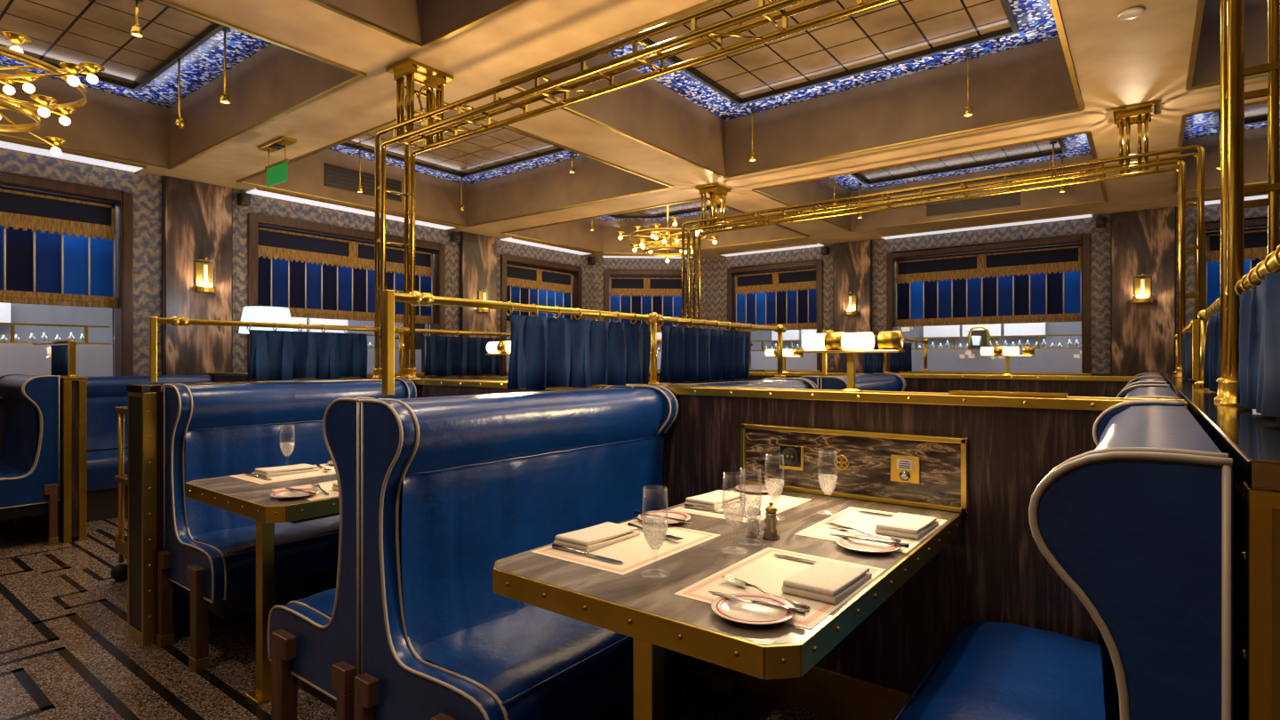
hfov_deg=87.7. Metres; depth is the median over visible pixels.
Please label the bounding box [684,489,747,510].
napkin
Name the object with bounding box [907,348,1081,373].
countertop
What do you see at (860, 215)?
pendant spotlight
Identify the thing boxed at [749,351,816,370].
countertop
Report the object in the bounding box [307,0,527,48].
trim
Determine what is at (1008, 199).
ceiling vent
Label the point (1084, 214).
recessed light
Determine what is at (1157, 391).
bench
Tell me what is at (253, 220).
window
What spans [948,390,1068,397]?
rail
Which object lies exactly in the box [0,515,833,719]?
floor
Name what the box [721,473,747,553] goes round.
champagne flute
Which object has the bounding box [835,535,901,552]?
plate
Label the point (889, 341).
lamp
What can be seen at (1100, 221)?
wall speaker
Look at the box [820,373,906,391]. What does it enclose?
bench
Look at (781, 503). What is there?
placemat
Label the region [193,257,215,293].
wall sconce
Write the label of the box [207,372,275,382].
wall booth partition
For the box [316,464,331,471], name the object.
fork
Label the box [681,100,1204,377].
gantry
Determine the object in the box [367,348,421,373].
countertop
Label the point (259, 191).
recessed light
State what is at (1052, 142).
pendant spotlight
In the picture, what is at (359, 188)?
pendant spotlight
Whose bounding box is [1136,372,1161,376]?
bench
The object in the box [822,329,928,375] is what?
rail
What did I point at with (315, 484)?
fork
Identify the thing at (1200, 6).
trim
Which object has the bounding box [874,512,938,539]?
napkin
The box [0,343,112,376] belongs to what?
countertop
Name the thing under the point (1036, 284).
window blind
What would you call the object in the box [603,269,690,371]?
window
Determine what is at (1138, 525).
bench
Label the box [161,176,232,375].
pilaster
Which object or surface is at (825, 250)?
wall speaker
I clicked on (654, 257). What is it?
diffuser
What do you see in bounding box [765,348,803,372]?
lamp
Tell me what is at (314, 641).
bench
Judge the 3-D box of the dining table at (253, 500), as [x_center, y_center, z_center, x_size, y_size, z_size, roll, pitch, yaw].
[-1.079,0.840,2.773,0.759,0.760,1.210,0,0,37]
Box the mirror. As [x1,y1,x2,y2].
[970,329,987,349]
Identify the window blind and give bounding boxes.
[0,185,117,308]
[257,224,433,324]
[506,262,572,327]
[609,275,681,332]
[735,266,816,331]
[895,243,1081,327]
[1205,226,1267,313]
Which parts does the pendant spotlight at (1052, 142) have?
rod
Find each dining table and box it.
[185,463,339,704]
[491,487,961,719]
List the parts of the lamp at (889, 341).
stem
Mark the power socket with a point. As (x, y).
(792, 456)
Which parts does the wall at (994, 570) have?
kick plate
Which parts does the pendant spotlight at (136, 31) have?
rod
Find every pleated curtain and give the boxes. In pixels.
[51,344,68,375]
[247,320,368,380]
[423,328,502,375]
[504,301,653,390]
[657,316,752,383]
[862,335,883,373]
[889,337,913,372]
[1182,324,1191,378]
[1203,297,1220,394]
[1234,244,1279,417]
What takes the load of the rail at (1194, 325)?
on the wall at (1252, 440)
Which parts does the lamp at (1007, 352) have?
stem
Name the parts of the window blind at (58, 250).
panel, bead cord, panel, bead cord, panel, bead cord, panel, bead cord, panel, bead cord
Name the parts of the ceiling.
mirror panel, panel frame, mirror panel, panel frame, mirror panel, panel frame, panel frame, mirror panel, panel frame, mirror panel, panel frame, mirror panel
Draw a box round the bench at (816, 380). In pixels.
[799,373,879,389]
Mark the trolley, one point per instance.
(119, 572)
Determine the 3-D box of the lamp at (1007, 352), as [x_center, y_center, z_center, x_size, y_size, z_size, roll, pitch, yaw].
[2.622,0.007,4.754,0.340,0.206,0.070,0,0,37]
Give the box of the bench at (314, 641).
[267,384,638,719]
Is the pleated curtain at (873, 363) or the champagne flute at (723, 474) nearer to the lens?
the champagne flute at (723, 474)
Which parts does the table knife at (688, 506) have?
handle, blade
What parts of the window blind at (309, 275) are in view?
panel, bead cord, panel, bead cord, panel, bead cord, panel, bead cord, panel, bead cord, panel, bead cord, panel, bead cord, panel, panel, panel, panel, bead cord, panel, bead cord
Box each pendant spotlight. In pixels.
[130,0,143,38]
[174,52,184,127]
[219,26,230,104]
[356,145,363,192]
[458,172,464,211]
[568,152,575,173]
[590,217,593,231]
[748,104,756,161]
[832,176,836,205]
[856,184,862,218]
[963,48,973,117]
[1049,141,1056,173]
[1058,155,1065,192]
[1215,110,1220,169]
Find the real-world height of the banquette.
1.087 m
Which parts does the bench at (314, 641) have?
leg, panel, seat, leg, backrest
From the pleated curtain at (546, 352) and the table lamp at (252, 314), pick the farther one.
the table lamp at (252, 314)
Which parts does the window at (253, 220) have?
sill, corridor rail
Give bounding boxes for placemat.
[228,463,335,484]
[271,480,338,500]
[530,519,719,575]
[670,488,810,522]
[672,547,886,630]
[795,506,947,553]
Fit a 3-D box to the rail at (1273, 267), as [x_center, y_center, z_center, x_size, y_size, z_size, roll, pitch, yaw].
[1.524,-0.048,1.700,0.064,0.308,2.507,0,0,37]
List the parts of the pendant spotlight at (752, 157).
rod, ceiling plate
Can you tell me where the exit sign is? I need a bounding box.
[257,136,296,186]
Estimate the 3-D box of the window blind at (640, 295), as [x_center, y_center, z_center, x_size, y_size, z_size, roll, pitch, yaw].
[0.109,-0.885,10.566,1.193,0.890,0.050,0,0,-4]
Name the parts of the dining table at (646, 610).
leg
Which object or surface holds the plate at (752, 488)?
on the dining table at (646, 610)
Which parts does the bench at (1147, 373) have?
backrest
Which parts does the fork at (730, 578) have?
handle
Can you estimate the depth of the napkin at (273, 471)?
2.67 m
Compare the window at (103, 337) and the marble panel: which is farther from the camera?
the window at (103, 337)
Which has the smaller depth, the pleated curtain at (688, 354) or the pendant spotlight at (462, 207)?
the pleated curtain at (688, 354)
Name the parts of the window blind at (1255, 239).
bead cord, panel, panel, panel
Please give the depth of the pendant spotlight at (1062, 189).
6.86 m
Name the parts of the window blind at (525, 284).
panel, panel, bead cord, panel, panel, panel, panel, panel, panel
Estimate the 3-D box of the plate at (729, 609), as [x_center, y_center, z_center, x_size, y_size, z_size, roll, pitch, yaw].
[0.205,0.453,1.205,0.153,0.012,0.153,0,0,37]
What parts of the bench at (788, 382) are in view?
backrest, panel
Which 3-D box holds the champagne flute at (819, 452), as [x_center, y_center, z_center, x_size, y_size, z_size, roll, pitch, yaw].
[0.565,0.367,2.004,0.063,0.186,0.063,0,0,37]
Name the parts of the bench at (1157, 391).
panel, backrest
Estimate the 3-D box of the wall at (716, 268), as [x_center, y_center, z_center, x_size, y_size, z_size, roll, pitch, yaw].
[4.638,-0.195,7.939,8.860,2.830,0.250,0,0,37]
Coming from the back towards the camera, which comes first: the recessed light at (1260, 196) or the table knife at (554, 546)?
the recessed light at (1260, 196)
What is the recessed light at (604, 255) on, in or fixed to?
in the ceiling
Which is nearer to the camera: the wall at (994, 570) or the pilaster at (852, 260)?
the wall at (994, 570)
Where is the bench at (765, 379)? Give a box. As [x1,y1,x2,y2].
[644,377,784,384]
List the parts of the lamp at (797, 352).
stem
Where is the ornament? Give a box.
[833,455,848,470]
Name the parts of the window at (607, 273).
casing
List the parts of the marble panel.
service button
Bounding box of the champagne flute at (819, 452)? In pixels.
[816,452,838,514]
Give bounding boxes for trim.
[0,0,367,168]
[236,102,674,226]
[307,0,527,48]
[499,0,1084,178]
[500,198,809,254]
[752,130,1107,231]
[1171,99,1267,193]
[1185,0,1267,90]
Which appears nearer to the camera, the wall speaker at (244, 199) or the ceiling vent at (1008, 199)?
the wall speaker at (244, 199)
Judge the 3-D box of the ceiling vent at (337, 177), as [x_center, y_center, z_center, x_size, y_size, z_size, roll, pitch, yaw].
[-2.868,-1.840,6.944,0.012,0.220,0.850,0,0,37]
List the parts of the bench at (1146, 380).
panel, panel, backrest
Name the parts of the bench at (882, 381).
panel, backrest, panel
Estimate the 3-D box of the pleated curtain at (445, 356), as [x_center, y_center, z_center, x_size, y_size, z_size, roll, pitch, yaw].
[-1.129,-0.044,4.290,0.059,0.293,0.602,0,0,37]
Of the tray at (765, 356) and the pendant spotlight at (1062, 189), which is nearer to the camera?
the tray at (765, 356)
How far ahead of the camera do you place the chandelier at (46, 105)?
3.61 m
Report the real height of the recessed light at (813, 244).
0.020 m
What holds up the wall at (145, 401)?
on the floor
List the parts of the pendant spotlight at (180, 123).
rod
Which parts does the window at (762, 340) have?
corridor rail, sill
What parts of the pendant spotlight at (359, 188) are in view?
rod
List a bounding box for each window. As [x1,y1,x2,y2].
[0,170,133,376]
[247,212,445,379]
[424,254,582,375]
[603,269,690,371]
[727,259,823,372]
[886,233,1092,375]
[1194,216,1267,319]
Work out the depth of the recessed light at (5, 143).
5.22 m
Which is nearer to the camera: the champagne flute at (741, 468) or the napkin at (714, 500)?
the champagne flute at (741, 468)
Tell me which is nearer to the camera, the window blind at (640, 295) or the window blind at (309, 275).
the window blind at (309, 275)
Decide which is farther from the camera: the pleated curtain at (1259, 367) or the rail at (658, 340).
the rail at (658, 340)
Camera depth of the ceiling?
4.80 m
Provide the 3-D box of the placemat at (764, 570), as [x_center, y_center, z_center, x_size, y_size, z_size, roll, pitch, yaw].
[0.303,0.460,1.385,0.284,0.001,0.410,0,0,37]
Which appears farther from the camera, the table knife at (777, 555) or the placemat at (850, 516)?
the placemat at (850, 516)
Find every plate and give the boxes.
[269,488,320,498]
[637,510,690,524]
[711,592,795,624]
[735,483,779,493]
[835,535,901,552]
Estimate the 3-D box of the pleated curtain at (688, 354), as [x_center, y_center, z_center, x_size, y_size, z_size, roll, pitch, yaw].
[0.329,-0.044,3.171,0.057,0.293,0.811,0,0,37]
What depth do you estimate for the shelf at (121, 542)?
3.64 m
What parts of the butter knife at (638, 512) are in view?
handle, blade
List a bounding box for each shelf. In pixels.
[114,406,127,414]
[114,474,127,485]
[114,535,127,556]
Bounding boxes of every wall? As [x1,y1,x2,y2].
[0,147,595,521]
[126,369,764,646]
[408,378,1188,719]
[595,256,705,369]
[694,371,1164,397]
[705,198,1267,375]
[1161,373,1279,719]
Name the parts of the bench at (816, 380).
panel, backrest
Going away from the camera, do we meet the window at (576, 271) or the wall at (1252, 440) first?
the wall at (1252, 440)
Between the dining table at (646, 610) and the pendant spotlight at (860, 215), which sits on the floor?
the dining table at (646, 610)
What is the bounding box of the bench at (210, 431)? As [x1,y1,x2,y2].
[156,377,416,672]
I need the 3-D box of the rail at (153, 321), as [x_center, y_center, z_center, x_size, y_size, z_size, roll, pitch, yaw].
[-1.401,-0.048,3.933,0.064,0.308,2.507,0,0,37]
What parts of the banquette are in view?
seat, backrest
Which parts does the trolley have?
leg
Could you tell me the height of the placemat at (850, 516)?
0.001 m
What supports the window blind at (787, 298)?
attached to the window at (762, 340)
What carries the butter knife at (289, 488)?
on the plate at (288, 493)
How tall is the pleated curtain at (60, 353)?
0.215 m
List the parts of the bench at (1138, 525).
seat, panel, panel, backrest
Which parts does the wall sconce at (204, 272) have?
bulb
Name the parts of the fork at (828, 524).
handle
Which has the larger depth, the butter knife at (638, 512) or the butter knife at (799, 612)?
the butter knife at (638, 512)
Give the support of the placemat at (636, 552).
on the dining table at (646, 610)
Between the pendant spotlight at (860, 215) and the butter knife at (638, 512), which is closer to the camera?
the butter knife at (638, 512)
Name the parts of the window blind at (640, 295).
panel, bead cord, panel, panel, panel, panel, panel, panel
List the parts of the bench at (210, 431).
leg, panel, leg, seat, backrest, panel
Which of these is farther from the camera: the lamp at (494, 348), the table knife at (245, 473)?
the lamp at (494, 348)
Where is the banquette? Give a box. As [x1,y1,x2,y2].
[86,374,212,521]
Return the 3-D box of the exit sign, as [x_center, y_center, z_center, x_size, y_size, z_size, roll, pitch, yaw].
[-2.699,-1.460,4.953,0.400,0.300,0.100,0,0,37]
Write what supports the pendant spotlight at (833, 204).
hanging from the ceiling
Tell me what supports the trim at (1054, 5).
attached to the ceiling
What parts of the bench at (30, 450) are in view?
seat, backrest, leg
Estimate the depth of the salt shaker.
1.73 m
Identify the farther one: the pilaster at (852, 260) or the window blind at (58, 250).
the pilaster at (852, 260)
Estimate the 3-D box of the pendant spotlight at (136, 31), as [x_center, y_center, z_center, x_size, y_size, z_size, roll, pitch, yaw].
[-2.914,-1.990,3.859,0.060,0.220,0.060,0,0,37]
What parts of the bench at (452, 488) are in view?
leg, panel, leg, backrest, seat, panel, leg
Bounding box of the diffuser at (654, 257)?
[602,256,692,258]
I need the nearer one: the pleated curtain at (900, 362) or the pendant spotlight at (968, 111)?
the pendant spotlight at (968, 111)
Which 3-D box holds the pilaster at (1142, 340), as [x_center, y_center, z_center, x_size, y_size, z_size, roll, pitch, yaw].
[5.411,-0.705,7.173,0.564,1.810,0.070,0,0,37]
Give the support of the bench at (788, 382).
on the floor
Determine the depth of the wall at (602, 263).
10.47 m
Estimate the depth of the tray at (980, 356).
4.73 m
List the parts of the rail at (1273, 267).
post, post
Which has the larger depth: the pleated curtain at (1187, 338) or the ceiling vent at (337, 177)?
the ceiling vent at (337, 177)
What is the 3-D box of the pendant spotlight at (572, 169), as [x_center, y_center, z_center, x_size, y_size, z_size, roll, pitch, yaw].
[-0.689,-2.000,6.753,0.060,0.200,0.060,0,0,37]
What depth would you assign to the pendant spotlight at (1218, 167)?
5.62 m
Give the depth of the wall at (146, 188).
5.83 m
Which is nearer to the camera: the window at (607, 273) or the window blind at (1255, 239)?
the window blind at (1255, 239)
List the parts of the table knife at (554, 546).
handle, blade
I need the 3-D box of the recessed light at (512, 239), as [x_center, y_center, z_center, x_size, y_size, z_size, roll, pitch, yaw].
[-1.272,-1.600,9.431,0.255,0.020,1.630,0,0,37]
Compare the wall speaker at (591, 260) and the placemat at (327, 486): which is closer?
the placemat at (327, 486)
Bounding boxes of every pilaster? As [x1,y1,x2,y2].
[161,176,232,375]
[459,231,496,375]
[832,240,871,373]
[1110,206,1175,375]
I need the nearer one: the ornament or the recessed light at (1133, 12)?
the ornament
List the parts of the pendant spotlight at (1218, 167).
rod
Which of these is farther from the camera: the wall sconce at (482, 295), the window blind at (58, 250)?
the wall sconce at (482, 295)
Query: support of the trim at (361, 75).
attached to the ceiling
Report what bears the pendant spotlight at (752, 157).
hanging from the ceiling
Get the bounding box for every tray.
[486,353,510,355]
[765,356,803,357]
[801,350,904,352]
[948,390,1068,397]
[980,355,1035,356]
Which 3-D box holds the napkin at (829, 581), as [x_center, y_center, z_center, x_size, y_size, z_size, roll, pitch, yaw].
[0.385,0.446,1.361,0.110,0.026,0.211,0,0,37]
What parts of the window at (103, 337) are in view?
corridor rail, wall booth rail, post, pane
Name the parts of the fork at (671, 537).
handle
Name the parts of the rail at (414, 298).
post, post, post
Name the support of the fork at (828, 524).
on the placemat at (850, 516)
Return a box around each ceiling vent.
[324,163,401,201]
[926,192,1019,215]
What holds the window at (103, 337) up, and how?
in the wall at (146, 188)
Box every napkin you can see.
[254,464,319,477]
[331,481,338,490]
[553,521,639,551]
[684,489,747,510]
[781,559,871,604]
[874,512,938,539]
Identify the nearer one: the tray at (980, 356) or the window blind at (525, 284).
the tray at (980, 356)
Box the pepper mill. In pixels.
[762,501,780,540]
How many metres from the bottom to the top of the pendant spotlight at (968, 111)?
0.440 m
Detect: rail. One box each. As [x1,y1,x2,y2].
[148,316,511,382]
[382,289,786,395]
[656,338,752,368]
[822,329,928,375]
[1172,320,1199,380]
[1194,251,1279,400]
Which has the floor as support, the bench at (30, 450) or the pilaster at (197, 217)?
the bench at (30, 450)
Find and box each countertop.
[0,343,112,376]
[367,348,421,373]
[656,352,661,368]
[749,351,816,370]
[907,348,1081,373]
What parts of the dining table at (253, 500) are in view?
leg plate, leg, under frame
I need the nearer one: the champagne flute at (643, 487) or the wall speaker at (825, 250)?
the champagne flute at (643, 487)
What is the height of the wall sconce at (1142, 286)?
0.315 m
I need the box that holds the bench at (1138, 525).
[893,400,1232,719]
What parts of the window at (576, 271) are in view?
sill, pane, casing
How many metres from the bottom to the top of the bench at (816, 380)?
1.118 m
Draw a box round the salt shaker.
[745,504,761,536]
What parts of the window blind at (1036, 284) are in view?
bead cord, panel, bead cord, panel, bead cord, panel, bead cord, panel, bead cord, panel, bead cord, panel, bead cord, panel, bead cord, panel, bead cord, panel, bead cord, panel, bead cord, panel, bead cord, panel, bead cord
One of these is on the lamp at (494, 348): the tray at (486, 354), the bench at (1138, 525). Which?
the tray at (486, 354)
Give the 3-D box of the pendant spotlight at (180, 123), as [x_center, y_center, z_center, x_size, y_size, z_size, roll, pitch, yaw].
[-3.159,-1.845,4.575,0.086,0.509,0.060,0,0,37]
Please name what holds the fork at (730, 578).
on the placemat at (764, 570)
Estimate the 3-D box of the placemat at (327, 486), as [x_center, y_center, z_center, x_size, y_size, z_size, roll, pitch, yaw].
[-1.065,0.460,2.429,0.284,0.001,0.410,0,0,37]
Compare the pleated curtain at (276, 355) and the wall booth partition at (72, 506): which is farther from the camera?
the wall booth partition at (72, 506)
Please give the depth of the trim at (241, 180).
5.78 m
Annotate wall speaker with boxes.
[237,192,250,206]
[449,232,460,241]
[587,256,595,264]
[821,246,829,255]
[1095,216,1105,228]
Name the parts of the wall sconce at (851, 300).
plate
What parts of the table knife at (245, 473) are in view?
handle, blade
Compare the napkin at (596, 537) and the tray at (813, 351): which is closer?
the napkin at (596, 537)
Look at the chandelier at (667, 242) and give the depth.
8.67 m
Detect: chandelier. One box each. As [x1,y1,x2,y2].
[0,31,104,155]
[616,205,719,263]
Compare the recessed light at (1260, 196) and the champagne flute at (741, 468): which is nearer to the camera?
the champagne flute at (741, 468)
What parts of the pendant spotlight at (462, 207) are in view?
rod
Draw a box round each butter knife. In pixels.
[285,487,316,495]
[634,510,691,522]
[708,591,806,616]
[828,533,909,548]
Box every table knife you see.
[244,472,271,479]
[552,543,623,563]
[684,504,749,517]
[773,553,869,572]
[856,510,893,516]
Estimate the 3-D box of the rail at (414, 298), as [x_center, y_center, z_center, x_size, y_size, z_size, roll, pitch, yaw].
[0.061,-0.048,2.817,0.064,0.308,2.507,0,0,37]
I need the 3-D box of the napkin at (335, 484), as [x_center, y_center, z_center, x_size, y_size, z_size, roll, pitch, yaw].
[-0.983,0.446,2.405,0.110,0.026,0.211,0,0,37]
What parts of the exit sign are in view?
sign plate, ceiling plate, drop rod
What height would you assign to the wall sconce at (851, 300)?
0.315 m
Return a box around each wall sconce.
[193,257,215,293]
[477,288,489,312]
[844,291,857,315]
[1132,272,1152,303]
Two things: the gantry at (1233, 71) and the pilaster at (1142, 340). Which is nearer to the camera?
the gantry at (1233, 71)
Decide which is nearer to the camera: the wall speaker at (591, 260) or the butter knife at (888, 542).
the butter knife at (888, 542)
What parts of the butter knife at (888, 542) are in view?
blade, handle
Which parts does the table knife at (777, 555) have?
blade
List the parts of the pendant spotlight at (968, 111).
rod, ceiling plate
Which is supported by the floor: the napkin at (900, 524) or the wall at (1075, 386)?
the wall at (1075, 386)
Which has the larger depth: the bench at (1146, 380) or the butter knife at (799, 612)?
the bench at (1146, 380)
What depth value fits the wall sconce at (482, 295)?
8.53 m
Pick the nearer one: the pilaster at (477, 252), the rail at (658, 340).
the rail at (658, 340)
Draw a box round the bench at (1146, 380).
[1120,376,1167,391]
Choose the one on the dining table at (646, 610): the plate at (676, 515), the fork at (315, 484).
the plate at (676, 515)
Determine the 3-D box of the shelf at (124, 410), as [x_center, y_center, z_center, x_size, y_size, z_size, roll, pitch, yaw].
[-2.528,0.275,3.688,0.594,0.030,0.464,0,0,37]
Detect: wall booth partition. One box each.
[24,375,87,543]
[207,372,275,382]
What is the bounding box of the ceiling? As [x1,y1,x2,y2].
[0,0,1267,257]
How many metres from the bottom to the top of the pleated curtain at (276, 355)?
0.293 m
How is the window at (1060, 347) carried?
in the wall at (716, 268)
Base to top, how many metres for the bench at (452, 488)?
1.118 m
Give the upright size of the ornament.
0.053 m
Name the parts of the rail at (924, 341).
post, post, post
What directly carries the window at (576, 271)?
in the wall at (146, 188)
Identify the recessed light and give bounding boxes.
[0,137,146,172]
[246,187,458,229]
[500,236,594,255]
[602,254,692,258]
[717,242,823,256]
[878,211,1092,239]
[1116,7,1145,20]
[1192,192,1267,205]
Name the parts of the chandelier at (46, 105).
arm, bulb, arm, bulb, arm, arm, bulb, arm, arm, bulb, arm, bulb, bulb, bulb, bulb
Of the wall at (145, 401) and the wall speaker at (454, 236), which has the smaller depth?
the wall at (145, 401)
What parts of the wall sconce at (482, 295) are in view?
plate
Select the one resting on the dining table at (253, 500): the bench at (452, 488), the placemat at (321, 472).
the placemat at (321, 472)
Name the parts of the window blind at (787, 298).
bead cord, panel, bead cord, panel, bead cord, panel, bead cord, panel, bead cord, panel, bead cord, panel, bead cord, panel, bead cord, panel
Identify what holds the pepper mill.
on the dining table at (646, 610)
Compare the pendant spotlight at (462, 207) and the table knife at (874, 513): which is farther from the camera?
the pendant spotlight at (462, 207)
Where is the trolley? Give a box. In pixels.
[110,406,127,581]
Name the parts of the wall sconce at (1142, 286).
bulb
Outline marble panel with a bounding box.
[739,423,968,514]
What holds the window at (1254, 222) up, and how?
in the wall at (716, 268)
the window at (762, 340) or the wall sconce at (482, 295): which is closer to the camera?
the wall sconce at (482, 295)
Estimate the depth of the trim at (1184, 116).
4.75 m
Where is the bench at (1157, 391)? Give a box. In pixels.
[1116,384,1180,399]
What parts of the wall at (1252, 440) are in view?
brass frame, panel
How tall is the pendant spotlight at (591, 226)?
0.300 m
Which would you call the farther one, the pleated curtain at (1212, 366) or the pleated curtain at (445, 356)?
the pleated curtain at (445, 356)
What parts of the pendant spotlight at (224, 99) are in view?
rod, ceiling plate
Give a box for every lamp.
[238,306,293,333]
[486,340,511,382]
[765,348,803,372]
[801,330,904,391]
[980,345,1035,375]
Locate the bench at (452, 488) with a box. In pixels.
[354,384,735,719]
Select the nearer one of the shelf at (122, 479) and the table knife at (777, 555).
the table knife at (777, 555)
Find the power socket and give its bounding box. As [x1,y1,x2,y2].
[779,444,803,471]
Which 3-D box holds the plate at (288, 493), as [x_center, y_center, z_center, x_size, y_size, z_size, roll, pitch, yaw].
[-1.162,0.453,2.248,0.153,0.012,0.153,0,0,37]
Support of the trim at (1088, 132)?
attached to the ceiling
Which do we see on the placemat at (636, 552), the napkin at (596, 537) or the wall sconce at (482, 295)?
the napkin at (596, 537)
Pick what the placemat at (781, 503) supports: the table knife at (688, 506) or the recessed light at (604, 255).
the table knife at (688, 506)
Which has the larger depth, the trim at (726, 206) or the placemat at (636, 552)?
the trim at (726, 206)
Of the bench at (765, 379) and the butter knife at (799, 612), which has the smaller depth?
the butter knife at (799, 612)
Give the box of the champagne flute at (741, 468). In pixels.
[738,467,763,544]
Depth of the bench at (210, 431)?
2.89 m
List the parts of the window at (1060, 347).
corridor mirror frame, sill, corridor rail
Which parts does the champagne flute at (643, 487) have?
stem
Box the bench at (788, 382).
[666,377,818,389]
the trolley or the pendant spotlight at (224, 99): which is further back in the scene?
the pendant spotlight at (224, 99)
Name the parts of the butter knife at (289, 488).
blade, handle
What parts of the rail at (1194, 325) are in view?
post, post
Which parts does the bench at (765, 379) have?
backrest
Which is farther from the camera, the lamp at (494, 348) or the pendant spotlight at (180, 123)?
the pendant spotlight at (180, 123)
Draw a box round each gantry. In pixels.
[372,0,1279,406]
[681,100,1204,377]
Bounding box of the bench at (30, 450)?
[0,373,60,545]
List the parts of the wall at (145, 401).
panel, brass frame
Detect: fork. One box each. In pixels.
[310,482,329,495]
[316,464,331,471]
[627,522,683,540]
[720,574,810,611]
[825,522,901,542]
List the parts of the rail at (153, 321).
post, post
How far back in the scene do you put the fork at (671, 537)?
1.74 m
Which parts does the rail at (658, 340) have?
post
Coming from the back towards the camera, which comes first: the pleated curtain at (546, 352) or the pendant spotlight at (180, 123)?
the pendant spotlight at (180, 123)
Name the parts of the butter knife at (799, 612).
blade, handle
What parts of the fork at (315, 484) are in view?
handle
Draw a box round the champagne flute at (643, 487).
[642,487,668,576]

